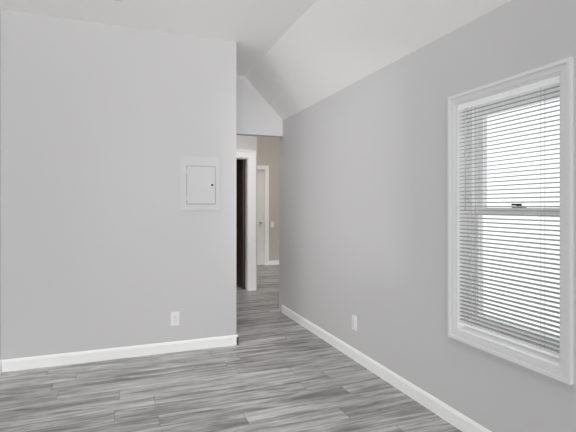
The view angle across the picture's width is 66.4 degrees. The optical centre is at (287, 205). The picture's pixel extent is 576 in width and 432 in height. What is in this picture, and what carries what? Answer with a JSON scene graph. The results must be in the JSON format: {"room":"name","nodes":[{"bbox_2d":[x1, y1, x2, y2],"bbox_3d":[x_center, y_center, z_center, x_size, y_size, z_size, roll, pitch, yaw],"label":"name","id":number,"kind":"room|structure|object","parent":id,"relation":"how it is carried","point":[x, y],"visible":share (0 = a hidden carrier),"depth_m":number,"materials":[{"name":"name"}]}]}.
{"room":"empty room","nodes":[
{"label":"empty room","id":0,"kind":"room"},
{"bbox_2d":[0,9,0,359],"bbox_3d":[-1.081,-0.115,0.267,0.150,2.730,6.870,0,0,-21],"label":"wall","id":1,"kind":"structure","parent":0,"point":[0,9],"depth_m":3.31,"materials":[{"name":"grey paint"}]},
{"bbox_2d":[1,10,235,359],"bbox_3d":[-1.511,-0.115,4.154,1.820,2.730,1.100,0,0,-21],"label":"wall","id":2,"kind":"structure","parent":0,"point":[99,250],"depth_m":3.58,"materials":[{"name":"grey paint"}]},
{"bbox_2d":[1,334,237,371],"bbox_3d":[-1.481,1.205,4.094,1.834,0.090,0.994,0,0,-21],"label":"baseboard","id":3,"kind":"structure","parent":2,"relation":"attached to","point":[24,363],"depth_m":3.59,"materials":[{"name":"white paint"}]},
{"bbox_2d":[171,311,179,325],"bbox_3d":[-0.966,0.965,3.769,0.072,0.118,0.011,0,0,-21],"label":"outlet","id":4,"kind":"object","parent":2,"relation":"attached to","point":[175,316],"visible":1,"depth_m":3.77,"materials":[{"name":"white plastic"}]},
{"bbox_2d":[180,156,218,209],"bbox_3d":[-0.768,-0.198,3.843,0.339,0.465,0.014,0,0,-21],"label":"box","id":5,"kind":"object","parent":2,"relation":"attached to","point":[199,176],"visible":1,"depth_m":3.84,"materials":[{"name":"paint"}]},
{"bbox_2d":[0,0,315,75],"bbox_3d":[0.091,-1.510,3.406,5.000,0.060,12.100,0,0,-21],"label":"ceiling","id":6,"kind":"structure","parent":0,"point":[255,26],"depth_m":3.40,"materials":[{"name":"white paint"}]},
{"bbox_2d":[0,265,461,431],"bbox_3d":[0.091,1.280,3.406,5.000,0.060,12.100,0,0,-21],"label":"floor","id":7,"kind":"structure","parent":0,"point":[280,376],"depth_m":2.96,"materials":[{"name":"laminate"}]},
{"bbox_2d":[236,135,256,289],"bbox_3d":[-1.184,-0.115,6.334,1.507,2.730,0.120,0,0,-21],"label":"wall","id":8,"kind":"structure","parent":0,"point":[242,142],"depth_m":6.52,"materials":[{"name":"grey paint"}]},
{"bbox_2d":[236,160,244,288],"bbox_3d":[-0.838,0.275,6.964,0.106,1.935,0.800,0,0,-21],"label":"room door","id":9,"kind":"structure","parent":8,"relation":"in","point":[240,165],"depth_m":6.70,"materials":[{"name":"brown wood"}]},
{"bbox_2d":[236,150,255,290],"bbox_3d":[-0.993,0.215,6.395,1.058,2.070,0.144,0,0,-21],"label":"door frame","id":10,"kind":"structure","parent":8,"relation":"attached to","point":[249,156],"depth_m":6.50,"materials":[{"name":"white paint"}]},
{"bbox_2d":[236,75,282,137],"bbox_3d":[-0.460,-1.150,5.080,0.805,0.660,0.120,0,0,-21],"label":"wall","id":11,"kind":"structure","parent":0,"point":[255,116],"depth_m":5.04,"materials":[{"name":"grey paint"}]},
{"bbox_2d":[257,136,278,260],"bbox_3d":[-0.648,-0.115,9.279,1.830,2.730,0.120,0,0,-21],"label":"wall","id":12,"kind":"structure","parent":0,"point":[267,147],"depth_m":9.34,"materials":[{"name":"paint"}]},
{"bbox_2d":[257,170,263,264],"bbox_3d":[-0.857,0.241,9.147,0.763,2.001,0.107,0,0,-21],"label":"hall door","id":13,"kind":"structure","parent":12,"relation":"in","point":[260,173],"depth_m":9.27,"materials":[{"name":"paint"}]},
{"bbox_2d":[257,165,268,264],"bbox_3d":[-0.870,0.200,9.182,0.945,2.100,0.144,0,0,-21],"label":"door frame","id":14,"kind":"structure","parent":12,"relation":"attached to","point":[259,167],"depth_m":9.28,"materials":[{"name":"white paint"}]},
{"bbox_2d":[269,260,278,264],"bbox_3d":[0.062,1.205,7.415,1.593,0.090,3.870,0,0,-21],"label":"baseboard","id":15,"kind":"structure","parent":12,"relation":"attached to","point":[276,262],"depth_m":9.34,"materials":[{"name":"white paint"}]},
{"bbox_2d":[245,0,510,119],"bbox_3d":[1.104,-1.242,1.546,0.525,0.476,7.601,0,0,-21],"label":"ceiling","id":16,"kind":"structure","parent":0,"point":[333,45],"depth_m":3.27,"materials":[{"name":"white paint"}]},
{"bbox_2d":[279,0,575,431],"bbox_3d":[1.374,0.098,1.686,0.200,2.305,7.770,0,0,-21],"label":"wall","id":17,"kind":"structure","parent":0,"point":[363,168],"depth_m":2.90,"materials":[{"name":"grey paint"}]},
{"bbox_2d":[352,314,356,330],"bbox_3d":[0.538,0.950,3.582,0.011,0.118,0.072,0,0,-21],"label":"outlet","id":18,"kind":"object","parent":17,"relation":"attached to","point":[354,318],"visible":1,"depth_m":3.57,"materials":[{"name":"white plastic"}]},
{"bbox_2d":[282,305,490,431],"bbox_3d":[1.269,1.205,1.662,0.014,0.090,7.500,0,0,-21],"label":"baseboard","id":19,"kind":"structure","parent":17,"relation":"attached to","point":[449,414],"depth_m":3.01,"materials":[{"name":"white paint"}]},
{"bbox_2d":[448,57,572,384],"bbox_3d":[1.141,0.063,2.225,0.191,1.376,0.738,0,0,-21],"label":"window","id":20,"kind":"structure","parent":17,"relation":"in","point":[561,369],"depth_m":2.29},
{"bbox_2d":[458,75,559,358],"bbox_3d":[1.084,0.048,2.204,0.036,1.236,0.622,0,0,-21],"label":"window blind","id":21,"kind":"object","parent":20,"relation":"attached to","point":[554,80],"depth_m":2.16,"materials":[{"name":"white plastic"}]},
{"label":"outside","id":22,"kind":"structure","parent":0,"visible":0},
{"bbox_2d":[483,99,559,335],"bbox_3d":[1.496,0.190,2.361,0.010,2.120,2.628,0,0,-21],"label":"sky","id":23,"kind":"structure","parent":22,"point":[558,102],"depth_m":2.61,"materials":[{"name":"white"}]}
]}

